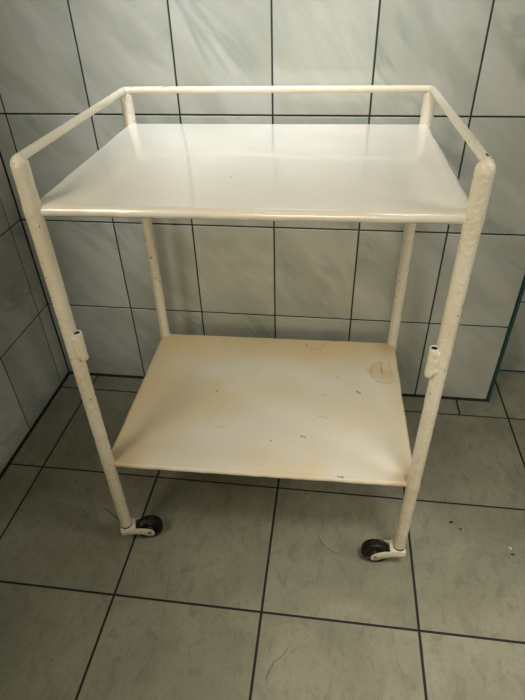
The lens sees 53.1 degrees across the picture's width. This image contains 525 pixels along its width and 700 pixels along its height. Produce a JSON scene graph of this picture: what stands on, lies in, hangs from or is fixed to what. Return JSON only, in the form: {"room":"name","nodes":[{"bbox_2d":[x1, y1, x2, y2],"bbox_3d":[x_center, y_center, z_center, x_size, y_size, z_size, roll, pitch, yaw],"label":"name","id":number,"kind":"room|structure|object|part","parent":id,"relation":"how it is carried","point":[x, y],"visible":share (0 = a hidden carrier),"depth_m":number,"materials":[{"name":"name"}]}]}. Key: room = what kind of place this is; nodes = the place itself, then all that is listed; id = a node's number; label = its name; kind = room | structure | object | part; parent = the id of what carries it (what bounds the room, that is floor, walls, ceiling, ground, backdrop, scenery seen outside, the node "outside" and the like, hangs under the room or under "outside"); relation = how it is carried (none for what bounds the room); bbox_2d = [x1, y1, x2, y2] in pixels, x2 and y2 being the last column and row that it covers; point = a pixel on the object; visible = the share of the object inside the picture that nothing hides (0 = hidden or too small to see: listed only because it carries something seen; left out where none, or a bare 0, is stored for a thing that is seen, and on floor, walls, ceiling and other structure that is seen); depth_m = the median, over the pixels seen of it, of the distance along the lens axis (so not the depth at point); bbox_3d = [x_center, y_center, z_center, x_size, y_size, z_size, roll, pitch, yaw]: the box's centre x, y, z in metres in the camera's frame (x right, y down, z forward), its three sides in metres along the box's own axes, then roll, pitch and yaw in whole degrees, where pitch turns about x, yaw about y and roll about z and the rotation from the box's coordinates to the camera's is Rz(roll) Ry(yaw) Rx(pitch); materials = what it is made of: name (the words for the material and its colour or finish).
{"room":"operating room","nodes":[
{"label":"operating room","id":0,"kind":"room"},
{"bbox_2d":[0,157,67,473],"bbox_3d":[-0.797,-0.447,0.237,0.130,2.496,1.632,3,37,7],"label":"wall","id":1,"kind":"structure","parent":0,"point":[33,366],"depth_m":1.35,"materials":[{"name":"tile"}]},
{"bbox_2d":[0,372,69,478],"bbox_3d":[-0.715,0.618,0.902,0.008,0.008,1.830,3,37,7],"label":"baseboard","id":2,"kind":"structure","parent":1,"relation":"attached to","point":[68,373],"depth_m":1.44,"materials":[{"name":"black tile"}]},
{"bbox_2d":[0,370,524,699],"bbox_3d":[0.471,0.855,0.580,2.497,0.050,2.609,3,37,7],"label":"floor","id":3,"kind":"structure","parent":0,"point":[238,573],"depth_m":1.08,"materials":[{"name":"grey tile"}]},
{"bbox_2d":[10,85,495,561],"bbox_3d":[0.011,-0.047,1.069,0.612,0.826,0.516,3,37,6],"label":"trolley","id":4,"kind":"object","parent":3,"relation":"on","point":[331,411],"visible":1,"depth_m":0.96,"materials":[{"name":"beige metal"}]},
{"bbox_3d":[-0.300,0.062,0.891,0.025,0.772,0.025,3,37,6],"label":"leg","id":5,"kind":"part","parent":4,"relation":"part of","materials":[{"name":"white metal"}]},
{"bbox_2d":[73,330,88,360],"bbox_3d":[-0.287,-0.007,0.832,0.015,0.053,0.015,3,37,6],"label":"socket","id":6,"kind":"object","parent":4,"relation":"attached to","point":[80,353],"depth_m":0.83,"materials":[{"name":"beige metal"}]},
{"bbox_3d":[-0.254,-0.192,1.234,0.025,0.766,0.025,3,37,6],"label":"leg","id":7,"kind":"part","parent":4,"relation":"part of","materials":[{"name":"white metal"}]},
{"bbox_2d":[40,124,467,224],"bbox_3d":[0.000,-0.301,0.847,0.585,0.017,0.438,3,37,6],"label":"shelf","id":8,"kind":"object","parent":4,"relation":"attached to","point":[341,173],"depth_m":0.77,"materials":[{"name":"white metal"}]},
{"bbox_3d":[-0.001,-0.357,0.808,0.588,0.012,0.434,3,37,6],"label":"guard rail","id":9,"kind":"part","parent":4,"relation":"part of","materials":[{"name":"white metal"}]},
{"bbox_2d":[112,334,411,486],"bbox_3d":[0.011,0.104,1.151,0.583,0.013,0.437,3,37,6],"label":"shelf","id":10,"kind":"object","parent":4,"relation":"attached to","point":[331,411],"depth_m":1.10,"materials":[{"name":"beige metal"}]},
{"bbox_3d":[0.314,-0.167,1.177,0.025,0.766,0.025,3,37,6],"label":"leg","id":11,"kind":"part","parent":4,"relation":"part of","materials":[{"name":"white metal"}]},
{"bbox_2d":[424,345,438,377],"bbox_3d":[0.250,0.018,0.778,0.015,0.053,0.015,3,37,6],"label":"socket","id":12,"kind":"object","parent":4,"relation":"attached to","point":[432,363],"depth_m":0.77,"materials":[{"name":"beige metal"}]},
{"bbox_3d":[0.268,0.088,0.834,0.025,0.772,0.025,3,37,6],"label":"leg","id":13,"kind":"part","parent":4,"relation":"part of","materials":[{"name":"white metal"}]},
{"bbox_2d":[0,0,524,398],"bbox_3d":[-0.029,-0.935,0.858,1.289,2.496,0.130,3,37,7],"label":"wall","id":14,"kind":"structure","parent":0,"point":[299,280],"depth_m":1.14,"materials":[{"name":"tile"}]},
{"bbox_2d":[70,372,489,401],"bbox_3d":[0.020,0.108,1.553,1.248,0.006,0.007,3,37,7],"label":"baseboard","id":15,"kind":"structure","parent":14,"relation":"attached to","point":[70,372],"depth_m":1.50,"materials":[{"name":"black tile"}]},
{"bbox_2d":[486,277,524,400],"bbox_3d":[0.606,-0.858,0.732,0.009,2.498,0.009,3,37,7],"label":"trim","id":16,"kind":"structure","parent":14,"relation":"attached to","point":[521,293],"depth_m":1.35,"materials":[{"name":"teal plastic"}]},
{"bbox_2d":[499,290,524,370],"bbox_3d":[1.216,-0.936,0.809,1.205,2.494,0.100,3,37,7],"label":"wall","id":17,"kind":"structure","parent":0,"point":[514,356],"depth_m":1.52,"materials":[{"name":"tile"}]}
]}

